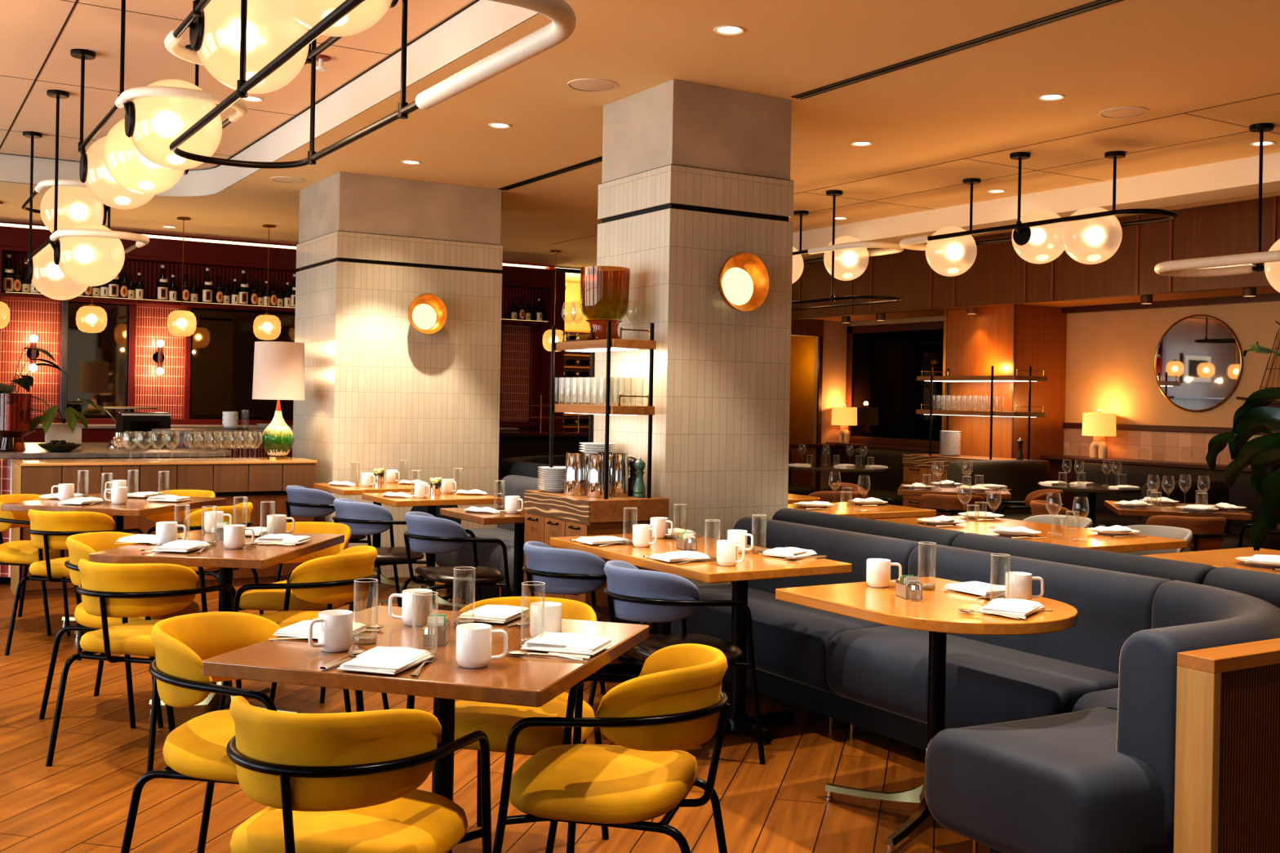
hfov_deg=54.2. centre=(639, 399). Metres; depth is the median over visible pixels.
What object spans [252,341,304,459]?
table lamp
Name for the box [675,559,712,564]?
fork
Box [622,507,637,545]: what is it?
glass
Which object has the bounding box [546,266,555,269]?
wall
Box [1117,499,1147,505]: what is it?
rolled napkin
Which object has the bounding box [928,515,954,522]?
rolled napkin
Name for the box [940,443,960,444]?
plate
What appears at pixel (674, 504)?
glass
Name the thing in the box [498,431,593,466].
partition
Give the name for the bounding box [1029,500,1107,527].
armchair
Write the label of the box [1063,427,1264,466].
wall tiles
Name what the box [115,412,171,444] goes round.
espresso machine
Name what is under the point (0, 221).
trim
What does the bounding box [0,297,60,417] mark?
tile panel
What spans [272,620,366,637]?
folded napkin
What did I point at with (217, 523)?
packet
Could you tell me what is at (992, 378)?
metal rack
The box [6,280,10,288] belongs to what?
print
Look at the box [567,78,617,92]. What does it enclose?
ceiling speaker
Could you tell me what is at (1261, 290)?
ceiling
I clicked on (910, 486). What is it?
dinner plate
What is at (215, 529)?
salt shaker
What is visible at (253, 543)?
teaspoon
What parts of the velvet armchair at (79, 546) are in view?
leg, leg, backrest, seat, seat frame, leg, leg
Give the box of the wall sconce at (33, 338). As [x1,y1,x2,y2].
[26,334,38,371]
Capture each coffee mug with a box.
[51,483,74,500]
[103,486,127,504]
[104,480,126,493]
[155,521,186,544]
[204,511,231,533]
[223,524,253,549]
[266,514,294,534]
[308,609,353,652]
[360,472,375,486]
[386,469,399,483]
[388,588,432,626]
[414,482,430,498]
[441,479,456,493]
[455,622,507,668]
[504,495,523,514]
[529,601,562,638]
[632,524,657,547]
[649,516,673,538]
[716,540,744,566]
[727,529,753,553]
[866,558,902,587]
[1004,571,1044,600]
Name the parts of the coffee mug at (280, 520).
handle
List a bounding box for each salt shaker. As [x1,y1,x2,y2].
[210,527,219,540]
[421,625,435,648]
[687,537,695,542]
[909,582,920,599]
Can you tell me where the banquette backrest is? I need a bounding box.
[772,508,1279,608]
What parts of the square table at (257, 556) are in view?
arm, arm, arm, arm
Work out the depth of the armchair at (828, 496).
9.24 m
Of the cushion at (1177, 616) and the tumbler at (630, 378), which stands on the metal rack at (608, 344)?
the tumbler at (630, 378)
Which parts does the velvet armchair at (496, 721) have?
leg, leg, seat, backrest, leg, leg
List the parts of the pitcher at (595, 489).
handle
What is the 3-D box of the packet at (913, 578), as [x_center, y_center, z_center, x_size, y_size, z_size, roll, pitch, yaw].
[0.926,0.633,4.261,0.042,0.058,0.002,1,0,-11]
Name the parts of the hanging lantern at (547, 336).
lamp shade, rod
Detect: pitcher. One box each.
[564,452,588,496]
[586,453,612,497]
[595,452,613,453]
[608,453,633,497]
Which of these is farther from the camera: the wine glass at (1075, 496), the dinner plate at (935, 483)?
the dinner plate at (935, 483)
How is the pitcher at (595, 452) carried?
on the base cabinet at (548, 515)
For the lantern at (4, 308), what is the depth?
11.27 m
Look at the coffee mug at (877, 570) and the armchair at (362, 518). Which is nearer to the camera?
the coffee mug at (877, 570)
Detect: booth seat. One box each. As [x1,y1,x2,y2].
[787,448,815,495]
[820,448,940,519]
[946,459,1047,520]
[1071,462,1279,539]
[1141,480,1279,551]
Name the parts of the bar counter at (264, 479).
panel, square panel, door, square panel, square panel, square panel, door, square panel, square panel, square panel, door, square panel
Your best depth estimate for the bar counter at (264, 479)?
8.89 m
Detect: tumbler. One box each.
[559,377,571,404]
[564,377,577,404]
[570,377,583,402]
[571,377,584,404]
[577,377,591,404]
[584,380,598,404]
[591,377,604,404]
[604,377,617,405]
[610,377,624,405]
[622,380,636,405]
[630,377,644,399]
[966,504,979,524]
[974,502,986,521]
[1051,515,1066,537]
[1065,511,1079,532]
[1196,492,1208,505]
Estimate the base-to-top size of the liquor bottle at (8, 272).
0.389 m
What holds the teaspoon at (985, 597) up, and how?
on the table at (937, 613)
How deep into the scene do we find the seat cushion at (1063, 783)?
3.47 m
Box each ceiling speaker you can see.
[270,176,305,182]
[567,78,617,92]
[1098,106,1149,118]
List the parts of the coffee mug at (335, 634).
handle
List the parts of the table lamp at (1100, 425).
lamp shade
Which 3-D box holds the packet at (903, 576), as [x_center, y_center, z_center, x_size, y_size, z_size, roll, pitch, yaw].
[0.918,0.633,4.296,0.042,0.058,0.002,1,0,-11]
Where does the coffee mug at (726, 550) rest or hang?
on the table at (754, 566)
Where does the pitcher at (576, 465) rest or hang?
on the base cabinet at (548, 515)
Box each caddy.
[213,528,223,539]
[422,620,450,645]
[676,536,697,550]
[895,580,922,599]
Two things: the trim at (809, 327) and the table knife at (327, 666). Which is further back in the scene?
the trim at (809, 327)
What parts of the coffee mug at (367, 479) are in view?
handle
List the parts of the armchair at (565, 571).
backrest, leg, seat, leg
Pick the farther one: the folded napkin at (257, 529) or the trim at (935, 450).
the trim at (935, 450)
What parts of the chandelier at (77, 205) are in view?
globe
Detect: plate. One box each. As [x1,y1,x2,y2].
[222,426,243,427]
[222,427,242,429]
[537,466,565,471]
[537,468,564,472]
[537,471,564,475]
[537,472,564,476]
[537,475,564,479]
[537,476,564,481]
[537,479,564,483]
[537,481,564,485]
[537,483,564,488]
[537,485,564,489]
[537,487,564,492]
[578,442,617,446]
[578,444,617,448]
[578,449,616,453]
[579,447,617,451]
[793,502,835,508]
[848,499,888,505]
[901,484,934,488]
[917,518,965,525]
[929,482,962,486]
[939,436,959,439]
[939,439,959,441]
[939,441,959,444]
[939,444,959,446]
[939,446,959,448]
[939,448,959,451]
[939,451,959,453]
[939,453,959,456]
[940,438,960,439]
[940,440,960,442]
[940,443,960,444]
[940,445,960,447]
[940,448,960,449]
[940,450,960,452]
[940,453,960,454]
[941,431,961,432]
[941,433,960,435]
[941,435,960,437]
[955,487,991,491]
[958,512,1004,519]
[973,484,1007,488]
[988,528,1041,537]
[1086,527,1139,535]
[1112,502,1154,507]
[1139,498,1179,504]
[1175,506,1218,511]
[1208,504,1246,510]
[1235,556,1279,567]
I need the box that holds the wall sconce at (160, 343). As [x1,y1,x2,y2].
[152,339,164,374]
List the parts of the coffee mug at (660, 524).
handle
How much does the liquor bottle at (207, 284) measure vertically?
0.389 m
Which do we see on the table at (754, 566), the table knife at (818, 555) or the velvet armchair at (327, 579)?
the table knife at (818, 555)
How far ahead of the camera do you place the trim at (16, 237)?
13.60 m
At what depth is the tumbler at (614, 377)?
6.50 m
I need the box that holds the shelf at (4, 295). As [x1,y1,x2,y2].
[1,291,550,325]
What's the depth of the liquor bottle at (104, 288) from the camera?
13.08 m
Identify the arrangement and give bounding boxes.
[0,347,69,440]
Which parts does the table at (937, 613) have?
arm, arm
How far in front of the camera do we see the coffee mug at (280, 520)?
5.71 m
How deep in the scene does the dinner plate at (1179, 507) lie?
8.08 m
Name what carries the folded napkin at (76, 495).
on the square table at (135, 506)
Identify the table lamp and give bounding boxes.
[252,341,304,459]
[831,404,857,443]
[1081,409,1115,458]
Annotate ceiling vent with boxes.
[497,155,602,190]
[791,0,1124,99]
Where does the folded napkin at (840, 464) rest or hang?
on the round table at (815, 466)
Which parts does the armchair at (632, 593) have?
leg, backrest, leg, seat, seat frame, leg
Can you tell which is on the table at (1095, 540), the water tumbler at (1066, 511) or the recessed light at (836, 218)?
the water tumbler at (1066, 511)
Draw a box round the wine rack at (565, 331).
[562,329,595,427]
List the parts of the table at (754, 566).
arm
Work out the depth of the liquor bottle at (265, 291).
13.96 m
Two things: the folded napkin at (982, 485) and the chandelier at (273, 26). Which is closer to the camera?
the chandelier at (273, 26)
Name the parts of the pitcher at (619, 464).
handle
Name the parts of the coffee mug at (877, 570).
handle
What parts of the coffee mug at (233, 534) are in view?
handle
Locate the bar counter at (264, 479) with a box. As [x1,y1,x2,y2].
[10,457,316,599]
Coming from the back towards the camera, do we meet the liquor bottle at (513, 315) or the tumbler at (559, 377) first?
the liquor bottle at (513, 315)
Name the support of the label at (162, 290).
attached to the liquor bottle at (162, 289)
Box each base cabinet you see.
[523,489,668,675]
[902,453,1048,518]
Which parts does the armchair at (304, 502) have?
leg, backrest, seat, seat frame, leg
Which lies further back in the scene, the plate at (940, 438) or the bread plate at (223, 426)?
the plate at (940, 438)
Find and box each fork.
[114,542,156,544]
[196,546,210,552]
[268,637,317,639]
[409,657,435,675]
[598,542,631,546]
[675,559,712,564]
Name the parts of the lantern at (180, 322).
lamp shade, rod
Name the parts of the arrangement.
stem, stem, stem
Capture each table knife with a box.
[141,546,155,551]
[257,542,296,545]
[320,657,357,669]
[506,615,529,626]
[528,652,591,658]
[781,555,826,559]
[804,507,838,509]
[860,505,891,506]
[934,524,970,526]
[976,610,1027,618]
[1010,537,1048,538]
[1111,535,1142,537]
[1132,507,1159,508]
[1158,504,1185,505]
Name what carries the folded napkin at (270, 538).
on the square table at (257, 556)
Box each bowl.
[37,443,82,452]
[222,411,238,416]
[222,416,238,420]
[222,420,238,426]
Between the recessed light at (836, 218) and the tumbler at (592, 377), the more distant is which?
the recessed light at (836, 218)
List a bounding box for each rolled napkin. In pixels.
[328,480,355,486]
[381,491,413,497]
[398,480,425,484]
[455,489,487,494]
[463,506,500,513]
[851,497,884,502]
[911,482,925,487]
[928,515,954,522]
[937,480,954,484]
[960,484,987,489]
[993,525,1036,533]
[1093,524,1133,532]
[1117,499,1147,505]
[1142,497,1176,502]
[1214,502,1237,508]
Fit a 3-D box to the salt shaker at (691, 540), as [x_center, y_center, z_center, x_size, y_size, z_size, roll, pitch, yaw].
[0.225,0.635,5.475,0.038,0.058,0.037,1,0,-31]
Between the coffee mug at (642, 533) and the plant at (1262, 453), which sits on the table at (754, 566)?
the coffee mug at (642, 533)
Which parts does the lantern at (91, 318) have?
lamp shade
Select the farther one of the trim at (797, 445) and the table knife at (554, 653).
the trim at (797, 445)
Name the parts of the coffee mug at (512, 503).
handle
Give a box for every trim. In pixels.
[0,0,388,155]
[0,221,580,269]
[0,226,565,288]
[0,245,565,289]
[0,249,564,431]
[1,0,479,170]
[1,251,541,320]
[59,300,68,419]
[550,93,1279,244]
[788,443,841,448]
[791,319,823,336]
[802,191,1279,260]
[815,336,822,491]
[825,442,941,453]
[1041,455,1279,472]
[1061,293,1279,313]
[1062,422,1279,435]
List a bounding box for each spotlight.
[841,315,850,323]
[875,313,885,320]
[966,306,977,314]
[1140,294,1152,304]
[1242,287,1256,297]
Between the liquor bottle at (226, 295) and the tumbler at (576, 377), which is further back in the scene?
the liquor bottle at (226, 295)
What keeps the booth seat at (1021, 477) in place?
on the floor
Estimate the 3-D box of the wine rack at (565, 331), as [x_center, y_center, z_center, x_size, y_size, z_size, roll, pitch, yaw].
[-1.053,0.200,17.377,1.410,2.400,0.350,1,0,-31]
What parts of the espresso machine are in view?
glass, trim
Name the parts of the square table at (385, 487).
arm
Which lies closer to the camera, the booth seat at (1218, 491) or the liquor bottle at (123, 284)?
the booth seat at (1218, 491)
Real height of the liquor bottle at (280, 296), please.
0.270 m
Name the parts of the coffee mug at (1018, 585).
handle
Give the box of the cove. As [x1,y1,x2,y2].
[0,222,580,277]
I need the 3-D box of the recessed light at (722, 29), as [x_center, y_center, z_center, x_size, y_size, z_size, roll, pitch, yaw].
[0.403,-1.672,5.664,0.144,0.010,0.144,1,0,-31]
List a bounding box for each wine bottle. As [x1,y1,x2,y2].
[564,418,577,424]
[565,359,578,364]
[565,371,578,376]
[565,382,577,388]
[566,335,579,341]
[578,418,589,424]
[579,360,590,365]
[579,371,590,377]
[579,395,589,400]
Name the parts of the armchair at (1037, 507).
backrest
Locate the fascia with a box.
[791,195,1279,319]
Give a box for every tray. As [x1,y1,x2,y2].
[102,406,158,408]
[102,406,158,412]
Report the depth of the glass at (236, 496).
5.86 m
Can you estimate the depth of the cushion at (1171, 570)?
5.06 m
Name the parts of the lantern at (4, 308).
lamp shade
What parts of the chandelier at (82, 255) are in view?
rod, stem, rod, globe, globe, rod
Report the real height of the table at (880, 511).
0.760 m
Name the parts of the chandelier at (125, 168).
rod, stem, globe, rod, stem, globe, globe, rod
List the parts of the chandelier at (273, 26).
stem, globe, globe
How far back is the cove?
14.09 m
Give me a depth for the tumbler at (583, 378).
6.87 m
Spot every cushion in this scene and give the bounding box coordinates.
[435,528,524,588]
[497,475,540,533]
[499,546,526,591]
[671,583,888,693]
[730,516,924,594]
[772,508,964,546]
[787,484,815,495]
[788,448,791,484]
[820,487,902,519]
[826,626,1119,729]
[850,448,940,491]
[907,543,1171,674]
[924,706,1173,852]
[951,533,1215,584]
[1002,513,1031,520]
[1071,510,1279,539]
[1072,688,1118,711]
[1115,580,1279,839]
[1192,533,1279,551]
[1202,567,1279,608]
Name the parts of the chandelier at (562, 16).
rod, rod, rod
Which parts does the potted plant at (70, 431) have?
planter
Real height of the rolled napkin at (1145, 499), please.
0.034 m
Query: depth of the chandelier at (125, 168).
5.96 m
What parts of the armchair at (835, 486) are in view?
backrest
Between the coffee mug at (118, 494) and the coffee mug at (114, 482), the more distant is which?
the coffee mug at (114, 482)
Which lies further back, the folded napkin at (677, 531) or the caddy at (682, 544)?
the folded napkin at (677, 531)
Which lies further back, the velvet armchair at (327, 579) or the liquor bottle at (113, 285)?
the liquor bottle at (113, 285)
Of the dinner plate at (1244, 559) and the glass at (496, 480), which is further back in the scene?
the glass at (496, 480)
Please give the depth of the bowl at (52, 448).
9.07 m
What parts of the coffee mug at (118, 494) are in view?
handle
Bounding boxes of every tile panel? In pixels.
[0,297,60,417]
[134,305,185,418]
[499,324,530,422]
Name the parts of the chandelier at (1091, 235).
globe, rod, stem, rod, globe, globe, rod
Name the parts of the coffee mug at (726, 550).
handle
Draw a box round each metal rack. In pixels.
[549,320,656,499]
[915,365,1047,459]
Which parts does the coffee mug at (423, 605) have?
handle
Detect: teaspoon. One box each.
[250,542,291,546]
[320,648,365,667]
[365,624,384,628]
[506,650,584,659]
[515,618,529,626]
[665,535,699,538]
[786,556,825,559]
[957,608,1021,619]
[982,595,1004,599]
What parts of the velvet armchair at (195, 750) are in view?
leg, seat frame, seat, leg, backrest, leg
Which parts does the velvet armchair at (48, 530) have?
leg, seat, seat frame, leg, backrest, leg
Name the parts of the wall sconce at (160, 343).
plate, bulb, arm, bulb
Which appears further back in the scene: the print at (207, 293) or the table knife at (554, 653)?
the print at (207, 293)
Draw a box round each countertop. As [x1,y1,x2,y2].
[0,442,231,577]
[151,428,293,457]
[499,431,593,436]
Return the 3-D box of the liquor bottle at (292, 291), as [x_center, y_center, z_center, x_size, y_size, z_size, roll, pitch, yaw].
[-3.894,-1.221,14.139,0.104,0.389,0.149,1,0,-31]
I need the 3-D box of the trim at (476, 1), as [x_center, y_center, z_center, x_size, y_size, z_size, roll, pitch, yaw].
[-2.434,-1.950,3.324,5.650,0.001,14.650,1,0,-31]
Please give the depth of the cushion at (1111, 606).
4.76 m
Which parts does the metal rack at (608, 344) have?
post, gallery rail, gallery rail, post, post, gallery rail, gallery rail, post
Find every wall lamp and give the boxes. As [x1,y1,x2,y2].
[408,293,447,333]
[717,252,768,311]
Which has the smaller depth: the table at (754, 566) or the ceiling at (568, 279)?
the table at (754, 566)
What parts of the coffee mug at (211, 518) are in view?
handle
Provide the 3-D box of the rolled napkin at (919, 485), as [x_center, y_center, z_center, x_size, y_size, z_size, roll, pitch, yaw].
[2.186,0.672,9.828,0.105,0.034,0.215,1,0,4]
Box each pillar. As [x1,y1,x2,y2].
[292,171,502,577]
[593,79,794,586]
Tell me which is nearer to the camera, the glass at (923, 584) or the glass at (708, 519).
the glass at (923, 584)
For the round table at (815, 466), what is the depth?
12.78 m
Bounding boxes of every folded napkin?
[39,493,84,498]
[57,497,104,504]
[115,533,156,543]
[127,491,164,497]
[146,494,191,502]
[151,540,210,551]
[244,526,266,535]
[253,533,311,543]
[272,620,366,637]
[337,646,434,674]
[456,604,529,623]
[520,631,612,655]
[576,535,630,544]
[648,551,710,562]
[667,528,696,536]
[762,546,817,557]
[788,463,811,466]
[795,501,831,506]
[833,463,855,466]
[865,465,888,467]
[942,581,1004,595]
[964,511,998,518]
[976,484,1007,488]
[977,598,1044,616]
[1037,480,1067,484]
[1068,481,1093,485]
[1107,484,1140,488]
[1180,504,1213,511]
[1244,554,1279,566]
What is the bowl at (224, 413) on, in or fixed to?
on the bowl at (224, 418)
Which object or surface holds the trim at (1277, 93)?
attached to the ceiling at (1166, 58)
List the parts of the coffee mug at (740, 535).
handle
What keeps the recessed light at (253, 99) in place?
in the ceiling at (29, 28)
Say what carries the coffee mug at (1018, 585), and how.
on the table at (937, 613)
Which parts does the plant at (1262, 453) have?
stem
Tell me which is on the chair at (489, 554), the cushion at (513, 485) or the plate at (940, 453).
the cushion at (513, 485)
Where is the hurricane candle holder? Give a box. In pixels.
[0,393,35,451]
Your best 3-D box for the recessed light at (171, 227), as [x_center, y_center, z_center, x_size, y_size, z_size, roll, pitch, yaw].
[-4.830,-1.771,12.849,0.144,0.010,0.144,1,0,-31]
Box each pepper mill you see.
[628,456,637,496]
[632,457,645,497]
[1016,437,1023,460]
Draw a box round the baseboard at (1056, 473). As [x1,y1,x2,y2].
[830,446,1251,510]
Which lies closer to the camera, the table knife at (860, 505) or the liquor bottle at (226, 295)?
the table knife at (860, 505)
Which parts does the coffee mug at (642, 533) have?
handle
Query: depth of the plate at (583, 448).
6.79 m
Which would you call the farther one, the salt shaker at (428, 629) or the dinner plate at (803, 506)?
the dinner plate at (803, 506)
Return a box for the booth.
[497,455,566,528]
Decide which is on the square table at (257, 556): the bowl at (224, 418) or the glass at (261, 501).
the glass at (261, 501)
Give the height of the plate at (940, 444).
0.017 m
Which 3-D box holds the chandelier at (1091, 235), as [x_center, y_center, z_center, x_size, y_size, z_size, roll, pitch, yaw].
[2.641,-1.255,8.568,0.592,0.751,2.223,1,0,-31]
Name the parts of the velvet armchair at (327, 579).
leg, leg, seat, backrest, leg, leg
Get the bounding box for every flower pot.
[373,468,386,484]
[428,477,444,495]
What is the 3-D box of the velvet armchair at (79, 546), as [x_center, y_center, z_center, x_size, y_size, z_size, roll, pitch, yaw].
[-2.257,0.994,5.550,0.582,0.772,0.533,1,0,7]
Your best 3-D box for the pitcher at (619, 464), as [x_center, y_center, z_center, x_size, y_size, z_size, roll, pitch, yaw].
[-0.096,0.397,6.584,0.156,0.222,0.120,1,0,-15]
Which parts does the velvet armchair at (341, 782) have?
backrest, seat, seat frame, leg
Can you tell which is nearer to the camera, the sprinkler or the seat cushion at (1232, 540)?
the sprinkler
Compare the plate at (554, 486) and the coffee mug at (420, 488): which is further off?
the coffee mug at (420, 488)
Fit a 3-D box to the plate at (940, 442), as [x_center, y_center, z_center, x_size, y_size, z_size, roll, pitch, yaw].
[3.075,0.433,12.408,0.210,0.017,0.210,1,0,-31]
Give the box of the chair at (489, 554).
[410,475,540,603]
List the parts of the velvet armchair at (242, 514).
seat, seat frame, leg, backrest, leg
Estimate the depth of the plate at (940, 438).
12.34 m
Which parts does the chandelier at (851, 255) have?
globe, rod, globe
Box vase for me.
[580,266,630,340]
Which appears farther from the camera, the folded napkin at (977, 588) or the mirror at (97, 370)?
the mirror at (97, 370)
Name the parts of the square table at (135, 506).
arm, arm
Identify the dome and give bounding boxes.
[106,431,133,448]
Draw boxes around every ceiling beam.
[0,0,537,196]
[792,151,1279,256]
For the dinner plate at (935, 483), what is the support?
on the square table at (902, 491)
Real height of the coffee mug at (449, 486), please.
0.096 m
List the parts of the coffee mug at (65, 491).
handle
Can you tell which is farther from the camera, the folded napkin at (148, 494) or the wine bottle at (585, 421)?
the wine bottle at (585, 421)
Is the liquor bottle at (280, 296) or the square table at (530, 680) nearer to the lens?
the square table at (530, 680)
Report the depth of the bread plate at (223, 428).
10.67 m
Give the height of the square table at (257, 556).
0.760 m
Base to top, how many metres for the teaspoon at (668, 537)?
0.009 m
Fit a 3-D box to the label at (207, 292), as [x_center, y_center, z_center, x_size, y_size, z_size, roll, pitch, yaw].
[-4.696,-1.127,13.616,0.047,0.100,0.005,1,0,-31]
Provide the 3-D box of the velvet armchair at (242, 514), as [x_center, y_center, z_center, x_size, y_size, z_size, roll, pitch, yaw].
[-2.540,0.988,7.280,0.582,0.772,0.533,1,0,12]
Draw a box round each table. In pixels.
[0,493,226,640]
[88,529,344,728]
[202,605,648,852]
[313,481,441,588]
[361,491,503,607]
[440,505,527,596]
[549,533,852,743]
[775,576,1078,852]
[787,493,820,504]
[787,502,936,519]
[788,462,893,491]
[873,515,1187,552]
[897,483,1011,498]
[1039,482,1142,527]
[1103,500,1252,519]
[1139,546,1279,574]
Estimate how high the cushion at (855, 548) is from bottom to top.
0.555 m
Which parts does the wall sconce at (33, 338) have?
plate, bulb, bulb, arm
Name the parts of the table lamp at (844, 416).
lamp shade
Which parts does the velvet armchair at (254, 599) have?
seat, seat frame, backrest, leg, leg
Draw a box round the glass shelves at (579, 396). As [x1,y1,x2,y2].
[539,395,593,431]
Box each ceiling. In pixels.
[0,0,475,169]
[0,0,1279,268]
[558,267,580,283]
[809,285,1279,321]
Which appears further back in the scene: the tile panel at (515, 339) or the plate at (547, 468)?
the tile panel at (515, 339)
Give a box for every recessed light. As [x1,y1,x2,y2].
[161,226,177,228]
[240,95,262,102]
[400,160,421,164]
[488,122,511,128]
[713,25,745,35]
[831,217,848,219]
[850,141,872,146]
[986,189,1005,193]
[1037,93,1065,101]
[1249,141,1275,146]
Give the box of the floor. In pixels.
[0,577,990,852]
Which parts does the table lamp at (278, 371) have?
lamp shade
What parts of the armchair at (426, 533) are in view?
leg, backrest, leg, seat, seat frame, leg, leg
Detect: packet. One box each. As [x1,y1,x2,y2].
[216,522,226,525]
[427,616,444,622]
[427,622,444,626]
[429,613,445,619]
[684,533,693,538]
[902,575,913,583]
[906,576,917,583]
[907,580,919,583]
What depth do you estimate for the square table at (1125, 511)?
8.12 m
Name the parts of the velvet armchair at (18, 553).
seat frame, leg, backrest, seat, leg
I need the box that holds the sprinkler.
[315,54,330,71]
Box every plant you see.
[30,399,118,450]
[1205,341,1279,551]
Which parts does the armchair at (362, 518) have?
backrest, leg, leg, seat, seat frame, leg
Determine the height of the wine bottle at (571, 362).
0.074 m
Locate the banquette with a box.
[671,516,1279,852]
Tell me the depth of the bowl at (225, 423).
10.67 m
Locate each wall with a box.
[512,426,537,431]
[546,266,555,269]
[562,282,595,431]
[789,335,814,487]
[791,320,848,489]
[848,301,1279,427]
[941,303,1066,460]
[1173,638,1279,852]
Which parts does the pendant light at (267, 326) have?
lamp shade, rod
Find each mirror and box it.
[66,301,128,418]
[189,307,294,419]
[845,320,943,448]
[1154,314,1242,412]
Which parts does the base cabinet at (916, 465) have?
drawer, drawer, drawer, drawer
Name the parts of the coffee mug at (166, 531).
handle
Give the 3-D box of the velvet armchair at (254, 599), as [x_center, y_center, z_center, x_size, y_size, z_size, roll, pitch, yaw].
[-1.656,1.005,6.061,0.533,0.772,0.582,1,0,10]
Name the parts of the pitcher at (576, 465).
handle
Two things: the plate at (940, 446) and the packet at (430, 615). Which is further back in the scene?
the plate at (940, 446)
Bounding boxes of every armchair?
[0,493,69,635]
[4,509,143,660]
[38,531,216,728]
[45,559,241,772]
[120,611,364,852]
[145,489,215,533]
[146,502,263,614]
[217,545,389,712]
[226,695,492,852]
[238,521,356,702]
[275,484,377,597]
[332,497,435,611]
[398,511,511,607]
[406,596,608,852]
[492,643,729,852]
[521,541,657,694]
[581,560,765,764]
[808,490,865,502]
[831,482,893,505]
[915,493,988,517]
[995,488,1065,518]
[1022,514,1093,528]
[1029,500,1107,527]
[1120,524,1193,555]
[1145,515,1227,551]
[1238,523,1279,548]
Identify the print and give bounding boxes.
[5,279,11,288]
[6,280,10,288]
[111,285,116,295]
[112,286,115,293]
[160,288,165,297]
[161,289,164,296]
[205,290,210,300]
[206,292,209,298]
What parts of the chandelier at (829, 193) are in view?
rod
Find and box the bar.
[22,423,518,442]
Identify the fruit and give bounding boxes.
[57,440,64,444]
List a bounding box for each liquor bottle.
[2,254,13,292]
[13,262,22,292]
[22,266,30,293]
[30,280,39,293]
[83,286,91,296]
[92,285,100,297]
[100,283,108,297]
[108,275,119,297]
[119,269,128,297]
[127,274,134,298]
[134,272,143,299]
[157,264,168,300]
[168,275,177,301]
[180,273,189,302]
[190,278,197,302]
[202,267,213,302]
[214,275,223,303]
[222,280,230,303]
[231,279,239,304]
[238,270,248,305]
[248,278,257,305]
[257,282,263,306]
[262,280,270,306]
[269,279,277,306]
[276,283,283,306]
[283,282,291,306]
[289,274,295,307]
[510,298,517,319]
[517,295,524,319]
[524,299,530,319]
[535,298,542,320]
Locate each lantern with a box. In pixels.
[0,200,9,328]
[75,286,107,333]
[166,217,196,337]
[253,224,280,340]
[542,249,566,351]
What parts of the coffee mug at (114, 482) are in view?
handle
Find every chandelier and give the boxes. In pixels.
[22,89,149,300]
[22,178,110,232]
[70,0,247,208]
[164,0,398,93]
[169,0,576,168]
[791,190,901,310]
[791,210,904,284]
[899,151,1177,276]
[1154,122,1279,293]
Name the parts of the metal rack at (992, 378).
post, gallery rail, gallery rail, post, post, gallery rail, post, gallery rail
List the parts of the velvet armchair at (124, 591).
leg, seat frame, seat, leg, backrest, leg, leg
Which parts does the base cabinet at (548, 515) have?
drawer, pull, drawer, drawer, pull, drawer, drawer, pull, drawer, drawer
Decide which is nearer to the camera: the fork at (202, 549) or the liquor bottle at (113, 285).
the fork at (202, 549)
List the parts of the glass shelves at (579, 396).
glass shelf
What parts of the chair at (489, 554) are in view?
panel, leg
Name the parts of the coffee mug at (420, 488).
handle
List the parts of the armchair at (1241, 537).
leg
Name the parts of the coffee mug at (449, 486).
handle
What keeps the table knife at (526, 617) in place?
on the square table at (530, 680)
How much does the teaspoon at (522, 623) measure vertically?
0.009 m
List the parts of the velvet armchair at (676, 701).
leg, leg, seat frame, seat, leg, backrest, leg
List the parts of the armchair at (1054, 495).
backrest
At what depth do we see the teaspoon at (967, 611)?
3.95 m
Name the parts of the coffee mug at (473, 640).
handle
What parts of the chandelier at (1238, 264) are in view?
rod, globe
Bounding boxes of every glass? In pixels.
[174,504,190,540]
[201,506,217,546]
[233,496,247,517]
[259,501,275,537]
[352,578,377,644]
[411,591,438,661]
[452,566,475,626]
[493,480,505,509]
[520,581,545,645]
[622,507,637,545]
[673,503,687,539]
[704,519,719,560]
[751,514,766,554]
[917,542,936,590]
[990,553,1010,599]
[1045,493,1062,534]
[1071,496,1088,540]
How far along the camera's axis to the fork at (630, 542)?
5.63 m
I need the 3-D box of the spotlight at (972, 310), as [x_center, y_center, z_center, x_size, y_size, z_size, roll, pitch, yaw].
[3.317,-0.895,12.505,0.100,0.085,0.100,1,0,-31]
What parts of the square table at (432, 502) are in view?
arm, arm, arm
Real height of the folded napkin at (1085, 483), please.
0.024 m
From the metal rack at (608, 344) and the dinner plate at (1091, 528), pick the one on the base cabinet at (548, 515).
the metal rack at (608, 344)
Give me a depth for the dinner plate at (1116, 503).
8.33 m
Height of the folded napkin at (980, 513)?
0.024 m

